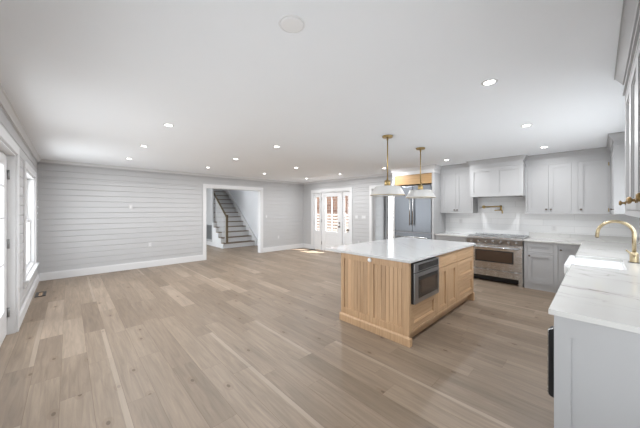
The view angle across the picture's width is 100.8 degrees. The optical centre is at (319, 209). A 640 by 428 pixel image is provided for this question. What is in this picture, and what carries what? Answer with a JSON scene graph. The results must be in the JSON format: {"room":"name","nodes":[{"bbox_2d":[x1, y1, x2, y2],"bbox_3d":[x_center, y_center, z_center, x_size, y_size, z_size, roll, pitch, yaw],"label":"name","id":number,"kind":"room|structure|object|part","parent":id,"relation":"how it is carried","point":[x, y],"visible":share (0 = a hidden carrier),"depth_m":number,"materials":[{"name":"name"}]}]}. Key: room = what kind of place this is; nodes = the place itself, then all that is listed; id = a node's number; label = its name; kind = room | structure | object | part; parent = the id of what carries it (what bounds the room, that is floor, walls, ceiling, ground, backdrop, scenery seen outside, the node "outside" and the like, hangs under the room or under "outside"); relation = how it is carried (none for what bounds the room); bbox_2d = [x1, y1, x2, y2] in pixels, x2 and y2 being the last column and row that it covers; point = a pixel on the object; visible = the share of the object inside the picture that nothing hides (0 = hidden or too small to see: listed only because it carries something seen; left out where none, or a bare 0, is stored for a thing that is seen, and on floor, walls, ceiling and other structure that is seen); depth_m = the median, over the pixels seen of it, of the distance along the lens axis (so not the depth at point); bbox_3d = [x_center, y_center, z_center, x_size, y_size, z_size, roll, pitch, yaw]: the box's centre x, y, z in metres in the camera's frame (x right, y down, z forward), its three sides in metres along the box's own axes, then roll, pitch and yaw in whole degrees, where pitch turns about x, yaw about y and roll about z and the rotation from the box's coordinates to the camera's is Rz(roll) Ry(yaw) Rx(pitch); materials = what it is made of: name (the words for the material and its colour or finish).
{"room":"open-plan kitchen","nodes":[
{"label":"open-plan kitchen","id":0,"kind":"room"},
{"bbox_2d":[0,105,37,308],"bbox_3d":[-2.978,0.213,2.347,0.160,2.532,8.785,0,0,-44],"label":"wall","id":1,"kind":"structure","parent":0,"point":[25,153],"depth_m":3.58,"materials":[{"name":"white paint"}]},
{"bbox_2d":[0,150,9,345],"bbox_3d":[-3.405,0.414,2.799,0.067,2.109,0.920,0,0,-44],"label":"door","id":2,"kind":"structure","parent":1,"relation":"in","point":[4,173],"depth_m":3.00,"materials":[{"name":"white paint"}]},
{"bbox_2d":[0,124,19,334],"bbox_3d":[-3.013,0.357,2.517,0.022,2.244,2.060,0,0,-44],"label":"trim","id":3,"kind":"structure","parent":1,"relation":"attached to","point":[5,137],"depth_m":3.20,"materials":[{"name":"white paint"}]},
{"bbox_2d":[0,84,40,162],"bbox_3d":[-2.902,-1.016,2.419,0.050,0.075,8.465,0,0,-44],"label":"trim","id":4,"kind":"structure","parent":1,"relation":"attached to","point":[5,103],"depth_m":3.00,"materials":[{"name":"white paint"}]},
{"bbox_2d":[20,273,38,325],"bbox_3d":[-2.913,1.397,2.409,0.020,0.165,8.465,0,0,-44],"label":"baseboard","id":5,"kind":"structure","parent":1,"relation":"attached to","point":[23,310],"depth_m":4.01,"materials":[{"name":"white paint"}]},
{"bbox_2d":[26,170,33,275],"bbox_3d":[-4.829,0.202,4.296,0.160,1.595,1.560,0,0,-44],"label":"window","id":6,"kind":"structure","parent":1,"relation":"in","point":[29,178],"depth_m":4.85,"materials":[{"name":"white glass"}]},
{"bbox_3d":[-4.852,-0.176,4.273,0.035,0.780,1.500,0,0,-44],"label":"sash","id":7,"kind":"part","parent":6,"relation":"part of","materials":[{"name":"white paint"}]},
{"bbox_3d":[-4.823,0.572,4.301,0.035,0.795,1.500,0,0,-44],"label":"sash","id":8,"kind":"part","parent":6,"relation":"part of","materials":[{"name":"white paint"}]},
{"bbox_2d":[23,160,38,288],"bbox_3d":[-4.750,0.206,4.370,0.057,1.805,1.780,0,0,-44],"label":"trim","id":9,"kind":"structure","parent":1,"relation":"attached to","point":[26,279],"depth_m":3.87,"materials":[{"name":"white paint"}]},
{"bbox_2d":[38,162,303,272],"bbox_3d":[-3.241,0.213,8.044,7.304,2.532,0.160,0,0,-44],"label":"wall","id":10,"kind":"structure","parent":0,"point":[86,220],"depth_m":6.53,"materials":[{"name":"white paint"}]},
{"bbox_2d":[39,243,302,280],"bbox_3d":[-3.230,1.397,7.931,7.124,0.165,0.020,0,0,-44],"label":"baseboard","id":11,"kind":"structure","parent":10,"relation":"attached to","point":[144,264],"depth_m":6.50,"materials":[{"name":"white paint"}]},
{"bbox_2d":[39,159,302,183],"bbox_3d":[-3.232,-1.023,7.918,7.144,0.060,0.035,0,0,-44],"label":"trim","id":12,"kind":"structure","parent":10,"relation":"attached to","point":[41,160],"depth_m":6.85,"materials":[{"name":"white paint"}]},
{"bbox_2d":[203,184,262,259],"bbox_3d":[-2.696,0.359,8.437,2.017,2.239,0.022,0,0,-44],"label":"trim","id":13,"kind":"structure","parent":10,"relation":"attached to","point":[204,185],"depth_m":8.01,"materials":[{"name":"white paint"}]},
{"bbox_2d":[206,188,213,241],"bbox_3d":[-5.459,-1.021,12.007,0.060,5.000,3.070,0,0,-44],"label":"wall","id":14,"kind":"structure","parent":0,"point":[209,192],"depth_m":11.10,"materials":[{"name":"white paint"}]},
{"bbox_2d":[206,224,211,239],"bbox_3d":[-4.679,0.929,11.133,0.012,0.600,0.590,0,0,-44],"label":"air vent","id":15,"kind":"object","parent":14,"relation":"in","point":[208,227],"visible":1,"depth_m":11.11,"materials":[{"name":"grey metal"}]},
{"bbox_2d":[206,241,223,248],"bbox_3d":[-5.112,1.404,11.584,0.020,0.150,4.160,0,0,-44],"label":"baseboard","id":16,"kind":"structure","parent":14,"relation":"attached to","point":[207,242],"depth_m":10.59,"materials":[{"name":"white paint"}]},
{"bbox_2d":[229,190,257,241],"bbox_3d":[-3.539,-1.021,12.047,0.160,5.000,6.055,0,0,-44],"label":"wall","id":17,"kind":"structure","parent":0,"point":[247,201],"depth_m":11.40,"materials":[{"name":"grey paint"}]},
{"bbox_2d":[0,242,555,427],"bbox_3d":[-1.857,1.539,7.546,9.300,0.120,14.900,0,0,-44],"label":"floor","id":18,"kind":"structure","parent":0,"point":[236,337],"depth_m":2.65,"materials":[{"name":"brown wood"}]},
{"bbox_2d":[35,291,46,296],"bbox_3d":[-4.888,1.476,4.632,0.130,0.006,0.350,0,0,-44],"label":"floor vent","id":19,"kind":"object","parent":18,"relation":"in","point":[44,292],"visible":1,"depth_m":4.61,"materials":[{"name":"brown metal"}]},
{"bbox_2d":[212,189,256,247],"bbox_3d":[-4.419,-0.199,11.863,1.370,3.355,3.825,0,0,-44],"label":"staircase","id":20,"kind":"structure","parent":18,"relation":"on","point":[230,226],"depth_m":11.05,"materials":[{"name":"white wood"}]},
{"bbox_3d":[-4.028,1.002,10.500,0.060,0.953,1.081,0,0,-44],"label":"panel","id":21,"kind":"part","parent":20,"relation":"part of","materials":[{"name":"white paint"}]},
{"bbox_3d":[-4.477,-0.704,11.161,0.054,2.006,2.448,0,0,-44],"label":"handrail","id":22,"kind":"part","parent":20,"relation":"part of","materials":[{"name":"brown wood"}]},
{"bbox_3d":[-3.603,0.740,10.242,0.088,1.085,0.088,0,0,-44],"label":"newel post","id":23,"kind":"part","parent":20,"relation":"part of","materials":[{"name":"brown wood"}]},
{"bbox_2d":[339,245,474,347],"bbox_3d":[1.400,1.028,3.950,2.175,0.903,1.020,0,0,-44],"label":"kitchen island","id":24,"kind":"object","parent":18,"relation":"on","point":[375,294],"visible":0.78,"depth_m":3.28,"materials":[{"name":"brown wood"}]},
{"bbox_3d":[0.474,0.978,3.405,0.009,0.653,0.412,0,0,-44],"label":"boarded panel","id":25,"kind":"part","parent":24,"relation":"part of","materials":[{"name":"brown wood"}]},
{"bbox_3d":[0.633,0.978,3.230,0.022,0.803,0.988,0,0,-44],"label":"frame","id":26,"kind":"part","parent":24,"relation":"part of","materials":[{"name":"brown wood"}]},
{"bbox_3d":[0.631,1.429,3.220,0.054,0.100,1.020,0,0,-44],"label":"moulding","id":27,"kind":"part","parent":24,"relation":"part of","materials":[{"name":"brown wood"}]},
{"bbox_3d":[0.790,0.978,3.072,0.009,0.653,0.380,0,0,-44],"label":"boarded panel","id":28,"kind":"part","parent":24,"relation":"part of","materials":[{"name":"brown wood"}]},
{"bbox_2d":[324,237,475,262],"bbox_3d":[1.308,0.560,4.061,2.194,0.030,1.312,0,0,-44],"label":"island countertop","id":29,"kind":"structure","parent":24,"relation":"on","point":[401,249],"depth_m":3.72,"materials":[{"name":"white stone"}]},
{"bbox_3d":[1.223,1.185,3.124,0.639,0.281,0.020,0,0,-44],"label":"drawer","id":30,"kind":"part","parent":24,"relation":"part of","materials":[{"name":"brown wood"}]},
{"bbox_2d":[411,257,438,304],"bbox_3d":[1.054,0.814,3.303,0.643,0.449,0.602,0,0,-44],"label":"microwave oven","id":31,"kind":"object","parent":24,"relation":"in","point":[424,273],"visible":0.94,"depth_m":3.02,"materials":[{"name":"silver metal"}]},
{"bbox_3d":[1.255,0.641,3.094,0.639,0.100,0.014,0,0,-44],"label":"control panel","id":32,"kind":"part","parent":31,"relation":"part of","materials":[{"name":"grey metal"}]},
{"bbox_3d":[1.743,0.965,3.618,2.120,0.778,0.022,0,0,-44],"label":"frame","id":33,"kind":"part","parent":24,"relation":"part of","materials":[{"name":"brown wood"}]},
{"bbox_3d":[1.613,1.042,3.494,0.324,0.566,0.020,0,0,-44],"label":"door","id":34,"kind":"part","parent":24,"relation":"part of","materials":[{"name":"brown wood"}]},
{"bbox_3d":[1.732,0.673,3.607,0.652,0.156,0.020,0,0,-44],"label":"drawer","id":35,"kind":"part","parent":24,"relation":"part of","materials":[{"name":"brown wood"}]},
{"bbox_3d":[1.851,1.042,3.720,0.324,0.566,0.020,0,0,-44],"label":"door","id":36,"kind":"part","parent":24,"relation":"part of","materials":[{"name":"brown wood"}]},
{"bbox_3d":[2.249,1.184,4.098,0.667,0.282,0.020,0,0,-44],"label":"drawer","id":37,"kind":"part","parent":24,"relation":"part of","materials":[{"name":"brown wood"}]},
{"bbox_3d":[2.249,0.897,4.098,0.667,0.276,0.020,0,0,-44],"label":"drawer","id":38,"kind":"part","parent":24,"relation":"part of","materials":[{"name":"brown wood"}]},
{"bbox_3d":[2.249,0.673,4.098,0.667,0.156,0.020,0,0,-44],"label":"drawer","id":39,"kind":"part","parent":24,"relation":"part of","materials":[{"name":"brown wood"}]},
{"bbox_2d":[395,184,431,238],"bbox_3d":[2.515,0.436,6.812,0.730,2.085,0.965,0,0,-44],"label":"refrigerator","id":40,"kind":"object","parent":18,"relation":"on","point":[413,216],"visible":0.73,"depth_m":6.56,"materials":[{"name":"metal"}]},
{"bbox_3d":[2.154,-0.021,6.797,0.044,1.140,0.483,0,0,-44],"label":"door","id":41,"kind":"part","parent":40,"relation":"part of","materials":[{"name":"metal"}]},
{"bbox_3d":[2.317,0.979,6.624,0.044,0.800,0.959,0,0,-44],"label":"freezer drawer","id":42,"kind":"part","parent":40,"relation":"part of","materials":[{"name":"metal"}]},
{"bbox_3d":[2.486,-0.021,6.447,0.044,1.140,0.470,0,0,-44],"label":"door","id":43,"kind":"part","parent":40,"relation":"part of","materials":[{"name":"metal"}]},
{"bbox_2d":[393,172,444,239],"bbox_3d":[2.548,0.299,6.843,0.679,2.360,1.095,0,0,-44],"label":"refrigerator surround","id":44,"kind":"object","parent":18,"relation":"on","point":[438,219],"visible":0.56,"depth_m":6.42,"materials":[{"name":"grey paint"}]},
{"bbox_3d":[2.189,0.299,7.220,0.679,2.360,0.055,0,0,-44],"label":"panel","id":45,"kind":"part","parent":44,"relation":"part of","materials":[{"name":"white paint"}]},
{"bbox_3d":[2.548,-0.758,6.843,0.660,0.245,0.983,0,0,-44],"label":"oak panel","id":46,"kind":"part","parent":44,"relation":"part of","materials":[{"name":"brown wood"}]},
{"bbox_3d":[2.906,0.299,6.466,0.679,2.360,0.055,0,0,-44],"label":"panel","id":47,"kind":"part","parent":44,"relation":"part of","materials":[{"name":"grey paint"}]},
{"bbox_2d":[435,235,466,241],"bbox_3d":[3.166,1.038,6.199,0.651,0.882,0.680,0,0,-44],"label":"base cabinet","id":48,"kind":"object","parent":18,"relation":"on","point":[437,237],"visible":0.12,"depth_m":5.98,"materials":[{"name":"grey paint"}]},
{"bbox_3d":[2.960,0.709,6.004,0.020,0.154,0.590,0,0,-44],"label":"drawer","id":49,"kind":"part","parent":48,"relation":"part of","materials":[{"name":"grey paint"}]},
{"bbox_2d":[435,232,469,236],"bbox_3d":[3.170,0.579,6.200,0.661,0.030,0.689,0,0,-44],"label":"countertop","id":50,"kind":"structure","parent":48,"relation":"on","point":[443,233],"depth_m":6.04,"materials":[{"name":"white stone"}]},
{"bbox_2d":[466,232,528,286],"bbox_3d":[3.717,1.002,5.566,0.694,0.955,0.972,0,0,-44],"label":"range","id":51,"kind":"object","parent":18,"relation":"on","point":[497,257],"visible":0.89,"depth_m":5.32,"materials":[{"name":"metal"}]},
{"bbox_3d":[3.515,0.639,5.374,0.070,0.130,0.972,0,0,-44],"label":"control panel","id":52,"kind":"part","parent":51,"relation":"part of","materials":[{"name":"grey metal"}]},
{"bbox_2d":[467,234,527,239],"bbox_3d":[3.731,0.564,5.579,0.655,0.019,0.972,0,0,-44],"label":"cooktop","id":53,"kind":"object","parent":51,"relation":"in","point":[472,236],"depth_m":5.49,"materials":[{"name":"metal"}]},
{"bbox_3d":[3.528,1.289,5.386,0.034,0.130,0.964,0,0,-44],"label":"storage drawer","id":54,"kind":"part","parent":51,"relation":"part of","materials":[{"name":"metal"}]},
{"bbox_3d":[3.528,0.963,5.386,0.034,0.492,0.964,0,0,-44],"label":"oven door","id":55,"kind":"part","parent":51,"relation":"part of","materials":[{"name":"metal"}]},
{"bbox_3d":[3.870,1.419,5.088,0.070,0.120,0.068,0,0,-44],"label":"leg","id":56,"kind":"part","parent":51,"relation":"part of","materials":[{"name":"metal"}]},
{"bbox_2d":[524,241,557,292],"bbox_3d":[4.252,1.038,5.055,0.651,0.882,0.475,0,0,-44],"label":"base cabinet","id":57,"kind":"object","parent":18,"relation":"on","point":[540,258],"visible":0.99,"depth_m":4.85,"materials":[{"name":"grey paint"}]},
{"bbox_3d":[4.045,0.712,4.862,0.020,0.149,0.370,0,0,-44],"label":"drawer","id":58,"kind":"part","parent":57,"relation":"part of","materials":[{"name":"grey paint"}]},
{"bbox_3d":[4.045,1.081,4.862,0.020,0.529,0.370,0,0,-44],"label":"door","id":59,"kind":"part","parent":57,"relation":"part of","materials":[{"name":"grey paint"}]},
{"bbox_2d":[547,326,553,397],"bbox_3d":[1.776,1.039,1.506,0.590,0.880,0.678,0,0,-44],"label":"beverage cooler","id":60,"kind":"object","parent":18,"relation":"on","point":[550,333],"visible":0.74,"depth_m":1.54,"materials":[{"name":"black metal"}]},
{"bbox_2d":[558,244,580,288],"bbox_3d":[4.531,1.038,4.762,0.651,0.882,0.330,0,0,-44],"label":"base cabinet","id":61,"kind":"object","parent":18,"relation":"on","point":[564,250],"visible":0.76,"depth_m":4.63,"materials":[{"name":"grey paint"}]},
{"bbox_2d":[554,315,639,427],"bbox_3d":[1.565,1.037,1.278,0.020,0.884,0.653,0,0,-44],"label":"cabinet end panel","id":62,"kind":"object","parent":18,"relation":"on","point":[597,367],"visible":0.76,"depth_m":1.40,"materials":[{"name":"grey paint"}]},
{"bbox_3d":[4.034,1.038,3.642,1.615,0.882,0.666,0,0,-44],"label":"base cabinet","id":63,"kind":"object","parent":18,"relation":"on","visible":0},
{"bbox_2d":[523,237,639,333],"bbox_3d":[3.045,0.579,3.241,4.918,0.030,1.464,0,0,-44],"label":"countertop","id":64,"kind":"structure","parent":63,"relation":"on","point":[608,297],"depth_m":1.87,"materials":[{"name":"white stone"}]},
{"bbox_2d":[529,232,639,243],"bbox_3d":[3.045,0.511,3.241,4.918,0.104,1.464,0,0,-44],"label":"trim","id":65,"kind":"structure","parent":64,"relation":"on","point":[620,239],"depth_m":4.88,"materials":[{"name":"white stone"}]},
{"bbox_2d":[564,255,625,274],"bbox_3d":[3.004,0.693,2.892,0.810,0.253,0.447,0,0,-44],"label":"sink","id":66,"kind":"object","parent":64,"relation":"in","point":[571,259],"visible":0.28,"depth_m":3.10,"materials":[{"name":"white ceramic"}]},
{"bbox_2d":[595,220,639,262],"bbox_3d":[3.262,0.338,2.908,0.109,0.451,0.332,0,0,-44],"label":"kitchen faucet","id":67,"kind":"object","parent":64,"relation":"on","point":[633,256],"visible":1,"depth_m":2.83,"materials":[{"name":"gold metal"}]},
{"bbox_3d":[3.262,0.288,2.925,0.033,0.351,0.307,0,0,-44],"label":"spout","id":68,"kind":"part","parent":67,"relation":"part of","materials":[{"name":"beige metal"}]},
{"bbox_2d":[0,0,624,182],"bbox_3d":[-0.021,-1.133,4.669,8.000,0.160,9.500,0,0,-44],"label":"ceiling","id":69,"kind":"structure","parent":0,"point":[87,81],"depth_m":2.12,"materials":[{"name":"paint"}]},
{"bbox_2d":[279,14,304,32],"bbox_3d":[-0.159,-1.047,1.499,0.150,0.012,0.150,0,0,-44],"label":"smoke detector","id":70,"kind":"object","parent":69,"relation":"attached to","point":[290,23],"visible":1,"depth_m":1.48,"materials":[{"name":"white plastic"}]},
{"bbox_2d":[370,135,404,195],"bbox_3d":[0.963,-0.627,3.775,0.489,0.849,0.489,0,0,-44],"label":"pendant lamp","id":71,"kind":"object","parent":69,"relation":"hanging from","point":[387,189],"visible":1,"depth_m":3.63,"materials":[{"name":"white metal"}]},
{"bbox_3d":[0.963,-0.724,3.775,0.025,0.606,0.025,0,0,-44],"label":"rod","id":72,"kind":"part","parent":71,"relation":"part of","materials":[{"name":"gold metal"}]},
{"bbox_3d":[0.963,-0.272,3.775,0.484,0.131,0.484,0,0,-44],"label":"lamp shade","id":73,"kind":"part","parent":71,"relation":"part of","materials":[{"name":"white ceramic"}]},
{"bbox_2d":[406,147,435,197],"bbox_3d":[1.713,-0.627,4.509,0.489,0.849,0.489,0,0,-44],"label":"pendant lamp","id":74,"kind":"object","parent":69,"relation":"hanging from","point":[420,193],"visible":1,"depth_m":4.39,"materials":[{"name":"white metal"}]},
{"bbox_3d":[1.713,-0.724,4.509,0.025,0.606,0.025,0,0,-44],"label":"rod","id":75,"kind":"part","parent":74,"relation":"part of","materials":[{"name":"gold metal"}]},
{"bbox_3d":[1.713,-0.272,4.509,0.484,0.131,0.484,0,0,-44],"label":"lamp shade","id":76,"kind":"part","parent":74,"relation":"part of","materials":[{"name":"white ceramic"}]},
{"bbox_2d":[481,79,497,85],"bbox_3d":[1.398,-1.050,2.183,0.120,0.004,0.120,0,0,-44],"label":"recessed light","id":77,"kind":"object","parent":69,"relation":"in","point":[488,82],"visible":1,"depth_m":2.18,"materials":[{"name":"white paint"}]},
{"bbox_2d":[303,175,392,243],"bbox_3d":[0.860,0.213,8.913,0.160,2.532,4.228,0,0,-44],"label":"wall","id":78,"kind":"structure","parent":0,"point":[360,187],"depth_m":8.50,"materials":[{"name":"white paint"}]},
{"bbox_2d":[303,243,310,248],"bbox_3d":[0.432,1.397,9.233,0.020,0.165,3.135,0,0,-44],"label":"baseboard","id":79,"kind":"structure","parent":78,"relation":"attached to","point":[304,244],"depth_m":10.20,"materials":[{"name":"white paint"}]},
{"bbox_2d":[314,193,319,248],"bbox_3d":[-0.074,0.430,9.860,0.044,2.073,0.375,0,0,-44],"label":"door","id":80,"kind":"structure","parent":78,"relation":"in","point":[316,232],"depth_m":9.93,"materials":[{"name":"white paint"}]},
{"bbox_2d":[321,192,340,252],"bbox_3d":[0.385,0.430,9.322,0.119,2.073,1.000,0,0,-44],"label":"door","id":81,"kind":"structure","parent":78,"relation":"in","point":[331,238],"depth_m":9.36,"materials":[{"name":"white paint"}]},
{"bbox_2d":[311,187,351,249],"bbox_3d":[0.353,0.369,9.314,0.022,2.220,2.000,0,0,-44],"label":"trim","id":82,"kind":"structure","parent":78,"relation":"attached to","point":[345,188],"depth_m":9.26,"materials":[{"name":"white paint"}]},
{"bbox_2d":[343,191,348,244],"bbox_3d":[0.865,0.430,8.816,0.119,2.073,0.330,0,0,-44],"label":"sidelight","id":83,"kind":"structure","parent":78,"relation":"in","point":[345,234],"depth_m":8.87,"materials":[{"name":"white paint"}]},
{"bbox_2d":[303,173,392,183],"bbox_3d":[0.774,-1.023,8.861,0.035,0.060,4.185,0,0,-44],"label":"trim","id":84,"kind":"structure","parent":78,"relation":"attached to","point":[385,174],"depth_m":8.61,"materials":[{"name":"white paint"}]},
{"bbox_2d":[372,189,374,240],"bbox_3d":[1.962,0.419,7.752,0.160,2.120,0.940,0,0,-44],"label":"trim","id":85,"kind":"structure","parent":78,"relation":"attached to","point":[373,197],"depth_m":8.07,"materials":[{"name":"white paint"}]},
{"bbox_2d":[369,184,392,241],"bbox_3d":[1.896,0.369,7.689,0.022,2.220,1.120,0,0,-44],"label":"trim","id":86,"kind":"structure","parent":78,"relation":"attached to","point":[371,187],"depth_m":8.05,"materials":[{"name":"white paint"}]},
{"bbox_2d":[390,164,441,176],"bbox_3d":[2.528,-0.967,6.824,0.735,0.172,1.205,0,0,-44],"label":"trim","id":87,"kind":"structure","parent":78,"relation":"attached to","point":[435,168],"depth_m":6.50,"materials":[{"name":"white paint"}]},
{"bbox_2d":[375,196,384,240],"bbox_3d":[1.822,0.213,9.191,1.619,2.532,0.120,0,0,-44],"label":"wall","id":88,"kind":"structure","parent":0,"point":[379,200],"depth_m":9.38,"materials":[{"name":"white paint"}]},
{"bbox_2d":[384,196,385,239],"bbox_3d":[3.236,0.213,8.762,0.160,2.532,2.450,0,0,-44],"label":"wall","id":89,"kind":"structure","parent":0,"point":[384,196],"depth_m":9.58,"materials":[{"name":"white paint"}]},
{"bbox_2d":[386,196,386,238],"bbox_3d":[2.812,0.379,9.208,0.160,2.200,1.080,0,0,-44],"label":"trim","id":90,"kind":"structure","parent":89,"relation":"attached to","point":[386,196],"depth_m":9.54,"materials":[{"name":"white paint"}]},
{"bbox_2d":[387,196,392,238],"bbox_3d":[2.798,0.383,9.194,0.044,2.168,1.050,0,0,-44],"label":"door","id":91,"kind":"structure","parent":89,"relation":"in","point":[388,217],"depth_m":9.54,"materials":[{"name":"white paint"}]},
{"bbox_3d":[3.933,0.213,5.995,0.160,2.532,4.237,0,0,-44],"label":"wall","id":92,"kind":"structure","parent":0,"visible":0},
{"bbox_2d":[440,171,477,212],"bbox_3d":[3.289,-0.404,6.293,0.359,0.955,0.715,0,0,-44],"label":"upper cabinet","id":93,"kind":"object","parent":92,"relation":"attached to","point":[455,197],"visible":0.97,"depth_m":6.18,"materials":[{"name":"grey paint"}]},
{"bbox_3d":[3.075,-0.406,6.318,0.020,0.884,0.323,0,0,-44],"label":"door","id":94,"kind":"part","parent":93,"relation":"part of","materials":[{"name":"grey paint"}]},
{"bbox_3d":[3.301,-0.406,6.081,0.020,0.884,0.323,0,0,-44],"label":"door","id":95,"kind":"part","parent":93,"relation":"part of","materials":[{"name":"grey paint"}]},
{"bbox_2d":[470,164,524,197],"bbox_3d":[3.796,-0.579,5.630,0.538,0.605,0.933,0,0,-44],"label":"range hood","id":96,"kind":"object","parent":92,"relation":"attached to","point":[502,181],"visible":0.98,"depth_m":5.41,"materials":[{"name":"grey paint"}]},
{"bbox_3d":[3.447,-0.579,5.620,0.020,0.605,0.466,0,0,-44],"label":"panel","id":97,"kind":"part","parent":96,"relation":"part of","materials":[{"name":"grey paint"}]},
{"bbox_3d":[3.768,-0.579,5.282,0.020,0.605,0.466,0,0,-44],"label":"panel","id":98,"kind":"part","parent":96,"relation":"part of","materials":[{"name":"grey paint"}]},
{"bbox_2d":[467,154,527,169],"bbox_3d":[3.776,-0.967,5.612,0.595,0.172,1.043,0,0,-44],"label":"trim","id":99,"kind":"structure","parent":92,"relation":"attached to","point":[519,159],"depth_m":5.38,"materials":[{"name":"grey paint"}]},
{"bbox_2d":[440,147,610,173],"bbox_3d":[3.998,-0.967,5.531,0.385,0.172,2.795,0,0,-44],"label":"trim","id":100,"kind":"structure","parent":92,"relation":"attached to","point":[602,152],"depth_m":4.88,"materials":[{"name":"grey paint"}]},
{"bbox_2d":[525,161,574,213],"bbox_3d":[4.426,-0.404,5.096,0.359,0.955,0.705,0,0,-44],"label":"upper cabinet","id":101,"kind":"object","parent":92,"relation":"attached to","point":[549,187],"visible":1,"depth_m":4.98,"materials":[{"name":"grey paint"}]},
{"bbox_3d":[4.215,-0.406,5.118,0.020,0.884,0.313,0,0,-44],"label":"door","id":102,"kind":"part","parent":101,"relation":"part of","materials":[{"name":"grey paint"}]},
{"bbox_3d":[4.434,-0.406,4.888,0.020,0.884,0.313,0,0,-44],"label":"door","id":103,"kind":"part","parent":101,"relation":"part of","materials":[{"name":"grey paint"}]},
{"bbox_2d":[575,157,610,213],"bbox_3d":[4.818,-0.404,4.683,0.359,0.955,0.435,0,0,-44],"label":"upper cabinet","id":104,"kind":"object","parent":92,"relation":"attached to","point":[592,176],"visible":1,"depth_m":4.58,"materials":[{"name":"grey paint"}]},
{"bbox_3d":[2.777,0.213,1.865,7.523,2.532,0.160,0,0,-44],"label":"wall","id":105,"kind":"structure","parent":0,"visible":0},
{"bbox_2d":[482,205,502,212],"bbox_3d":[3.794,-0.010,5.859,0.128,0.181,0.444,0,0,-29],"label":"pot filler","id":106,"kind":"object","parent":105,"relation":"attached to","point":[483,206],"visible":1,"depth_m":5.76,"materials":[{"name":"gold metal"}]},
{"bbox_2d":[445,197,639,237],"bbox_3d":[2.470,0.144,3.847,4.918,0.839,3.136,0,0,-44],"label":"backsplash","id":107,"kind":"structure","parent":105,"relation":"attached to","point":[513,219],"depth_m":5.55,"materials":[{"name":"white tile"}]},
{"bbox_2d":[551,225,556,230],"bbox_3d":[4.577,0.359,5.174,0.009,0.118,0.075,0,0,-44],"label":"wall outlet","id":108,"kind":"object","parent":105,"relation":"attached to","point":[553,227],"visible":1,"depth_m":5.17,"materials":[{"name":"white paint"}]},
{"bbox_2d":[606,131,624,156],"bbox_3d":[4.661,-0.967,4.034,1.485,0.172,0.390,0,0,-44],"label":"trim","id":109,"kind":"structure","parent":105,"relation":"attached to","point":[614,139],"depth_m":3.64,"materials":[{"name":"grey paint"}]},
{"bbox_2d":[610,145,624,213],"bbox_3d":[4.576,-0.409,3.938,1.120,0.943,0.364,0,0,-44],"label":"upper cabinet","id":110,"kind":"object","parent":105,"relation":"attached to","point":[618,153],"visible":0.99,"depth_m":3.63,"materials":[{"name":"grey paint"}]},
{"bbox_3d":[4.288,-0.406,3.857,0.510,0.884,0.020,0,0,-44],"label":"door","id":111,"kind":"part","parent":110,"relation":"part of","materials":[{"name":"grey paint"}]},
{"bbox_3d":[4.480,-0.409,4.039,1.120,0.943,0.022,0,0,-44],"label":"frame","id":112,"kind":"part","parent":110,"relation":"part of","materials":[{"name":"grey paint"}]},
{"bbox_2d":[614,0,639,95],"bbox_3d":[1.810,-0.967,1.329,1.855,0.172,0.395,0,0,-44],"label":"trim","id":113,"kind":"structure","parent":105,"relation":"attached to","point":[629,31],"depth_m":1.52,"materials":[{"name":"grey paint"}]},
{"bbox_2d":[619,32,639,217],"bbox_3d":[1.796,-0.421,1.303,1.800,0.920,0.372,0,0,-44],"label":"upper cabinet","id":114,"kind":"object","parent":105,"relation":"attached to","point":[632,95],"visible":1,"depth_m":1.65,"materials":[{"name":"grey paint"}]},
{"bbox_3d":[2.174,-0.423,1.857,0.420,0.849,0.020,0,0,-44],"label":"door","id":115,"kind":"part","parent":114,"relation":"part of","materials":[{"name":"grey paint"}]},
{"bbox_3d":[1.648,-0.051,1.395,0.040,0.040,0.035,0,0,-44],"label":"knob","id":116,"kind":"part","parent":114,"relation":"part of","materials":[{"name":"gold metal"}]},
{"bbox_3d":[1.861,-0.423,1.559,0.435,0.849,0.020,0,0,-44],"label":"door","id":117,"kind":"part","parent":114,"relation":"part of","materials":[{"name":"grey paint"}]},
{"bbox_3d":[1.318,-0.051,1.081,0.040,0.040,0.035,0,0,-44],"label":"knob","id":118,"kind":"part","parent":114,"relation":"part of","materials":[{"name":"gold metal"}]},
{"bbox_3d":[1.532,-0.423,1.247,0.460,0.849,0.020,0,0,-44],"label":"door","id":119,"kind":"part","parent":114,"relation":"part of","materials":[{"name":"grey paint"}]},
{"label":"outside","id":120,"kind":"structure","parent":0,"visible":0},
{"bbox_3d":[2.087,1.694,14.394,9.150,0.170,14.000,0,0,-44],"label":"ground","id":121,"kind":"structure","parent":120,"visible":0},
{"bbox_2d":[317,196,347,231],"bbox_3d":[0.699,-1.156,16.109,2.600,5.530,5.200,0,0,-44],"label":"brick building","id":122,"kind":"structure","parent":121,"relation":"on","point":[335,198],"depth_m":14.66,"materials":[{"name":"brick"}]},
{"bbox_2d":[317,213,347,231],"bbox_3d":[0.600,0.874,12.154,0.110,1.470,4.400,0,0,-44],"label":"slatted fence","id":123,"kind":"object","parent":121,"relation":"on","point":[345,213],"visible":0.14,"depth_m":12.01,"materials":[{"name":"white paint"}]}
]}

